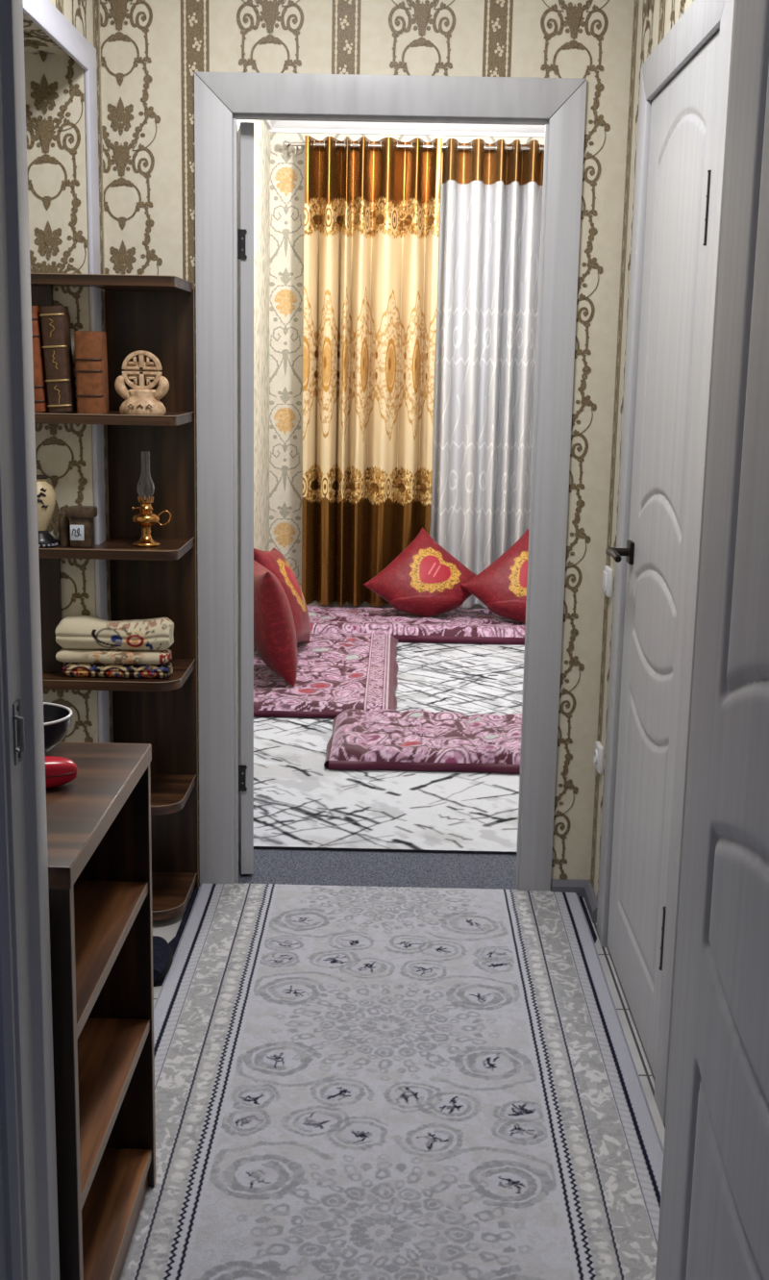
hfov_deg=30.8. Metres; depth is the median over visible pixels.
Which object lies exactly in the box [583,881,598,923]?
baseboard
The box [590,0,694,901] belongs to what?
wall
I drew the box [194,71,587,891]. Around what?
door frame
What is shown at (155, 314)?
corner shelf unit
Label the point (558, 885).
baseboard
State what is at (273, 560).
cushion
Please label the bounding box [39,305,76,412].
book
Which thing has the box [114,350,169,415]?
carved ornament
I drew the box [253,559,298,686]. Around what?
cushion
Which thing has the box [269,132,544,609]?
wall
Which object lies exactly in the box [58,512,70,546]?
pot
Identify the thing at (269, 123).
trim
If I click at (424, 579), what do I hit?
cushion
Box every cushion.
[253,548,310,643]
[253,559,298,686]
[363,527,476,617]
[460,528,528,623]
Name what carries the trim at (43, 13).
attached to the wall at (43, 115)
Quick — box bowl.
[43,702,72,752]
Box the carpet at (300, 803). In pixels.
[253,642,525,854]
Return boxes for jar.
[65,505,97,548]
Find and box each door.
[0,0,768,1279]
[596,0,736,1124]
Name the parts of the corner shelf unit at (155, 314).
shelf, shelf, shelf, shelf, panel, shelf, shelf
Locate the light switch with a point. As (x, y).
(608, 572)
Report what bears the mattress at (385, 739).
on the carpet at (300, 803)
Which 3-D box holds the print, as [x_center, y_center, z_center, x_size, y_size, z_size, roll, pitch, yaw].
[-0.749,-0.262,3.390,0.024,0.021,0.002,1,11,0]
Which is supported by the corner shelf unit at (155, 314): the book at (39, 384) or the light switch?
the book at (39, 384)
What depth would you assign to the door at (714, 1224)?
1.46 m
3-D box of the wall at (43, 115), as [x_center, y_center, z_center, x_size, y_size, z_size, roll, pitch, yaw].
[-0.940,-0.920,4.693,0.538,2.800,6.340,1,11,0]
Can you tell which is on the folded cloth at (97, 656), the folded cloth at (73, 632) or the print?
the folded cloth at (73, 632)
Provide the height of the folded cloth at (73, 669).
0.036 m
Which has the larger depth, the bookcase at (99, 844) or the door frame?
the door frame
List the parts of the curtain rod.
rod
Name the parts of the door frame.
casing, frame, casing, frame, frame, casing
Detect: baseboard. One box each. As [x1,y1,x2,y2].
[551,878,590,897]
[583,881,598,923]
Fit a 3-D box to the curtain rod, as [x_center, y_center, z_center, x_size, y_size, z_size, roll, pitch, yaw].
[0.433,-2.605,7.431,1.945,0.068,0.126,1,11,0]
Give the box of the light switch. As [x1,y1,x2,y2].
[602,565,613,597]
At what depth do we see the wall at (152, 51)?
3.46 m
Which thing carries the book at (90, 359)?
on the corner shelf unit at (155, 314)
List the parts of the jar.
lid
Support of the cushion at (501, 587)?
on the mattress at (477, 626)
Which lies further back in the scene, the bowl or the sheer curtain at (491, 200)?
the sheer curtain at (491, 200)
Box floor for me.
[152,849,665,1146]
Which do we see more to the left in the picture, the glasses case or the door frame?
the glasses case
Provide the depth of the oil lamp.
3.43 m
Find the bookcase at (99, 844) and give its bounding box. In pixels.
[44,741,155,1279]
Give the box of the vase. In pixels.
[36,475,57,548]
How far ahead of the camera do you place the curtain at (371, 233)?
7.57 m
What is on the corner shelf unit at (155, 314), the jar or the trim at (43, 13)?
the jar
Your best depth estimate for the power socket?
3.64 m
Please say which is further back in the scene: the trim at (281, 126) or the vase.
the trim at (281, 126)
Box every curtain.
[301,135,442,606]
[430,138,544,608]
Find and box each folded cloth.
[55,615,174,651]
[55,648,171,664]
[62,662,173,677]
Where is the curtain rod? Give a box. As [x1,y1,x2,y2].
[282,140,544,153]
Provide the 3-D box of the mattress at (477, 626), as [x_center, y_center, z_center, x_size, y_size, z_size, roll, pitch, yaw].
[0.323,-0.088,7.528,2.000,0.090,0.674,1,11,0]
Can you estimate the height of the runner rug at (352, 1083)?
0.014 m
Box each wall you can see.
[23,0,270,742]
[100,0,634,888]
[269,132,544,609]
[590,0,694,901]
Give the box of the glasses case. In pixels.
[44,755,77,788]
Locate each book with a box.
[31,305,49,411]
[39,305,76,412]
[74,330,109,413]
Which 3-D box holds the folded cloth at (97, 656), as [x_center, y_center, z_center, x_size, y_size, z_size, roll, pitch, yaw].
[-0.675,0.040,3.478,0.279,0.032,0.065,1,11,0]
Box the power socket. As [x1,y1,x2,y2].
[594,741,603,773]
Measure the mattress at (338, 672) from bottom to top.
0.064 m
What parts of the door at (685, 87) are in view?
lever, casing, handle, casing, frame, casing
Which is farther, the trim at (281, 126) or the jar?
the trim at (281, 126)
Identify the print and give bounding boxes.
[71,527,81,536]
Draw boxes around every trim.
[22,0,109,742]
[263,120,276,129]
[270,120,545,137]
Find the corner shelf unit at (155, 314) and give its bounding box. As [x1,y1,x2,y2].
[30,273,199,920]
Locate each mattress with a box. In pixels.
[253,632,399,718]
[306,605,526,645]
[324,708,522,773]
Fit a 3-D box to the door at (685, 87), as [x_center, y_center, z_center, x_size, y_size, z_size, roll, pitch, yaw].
[0.583,-0.190,2.934,0.150,2.105,0.930,1,11,0]
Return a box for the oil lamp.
[132,451,171,547]
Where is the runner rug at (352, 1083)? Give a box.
[119,882,663,1279]
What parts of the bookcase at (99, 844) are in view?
panel, shelf, shelf, panel, shelf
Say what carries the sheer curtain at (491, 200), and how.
hanging from the curtain rod
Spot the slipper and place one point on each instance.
(163, 954)
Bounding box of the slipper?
[152,935,173,984]
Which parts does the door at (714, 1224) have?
casing, strike plate, frame, frame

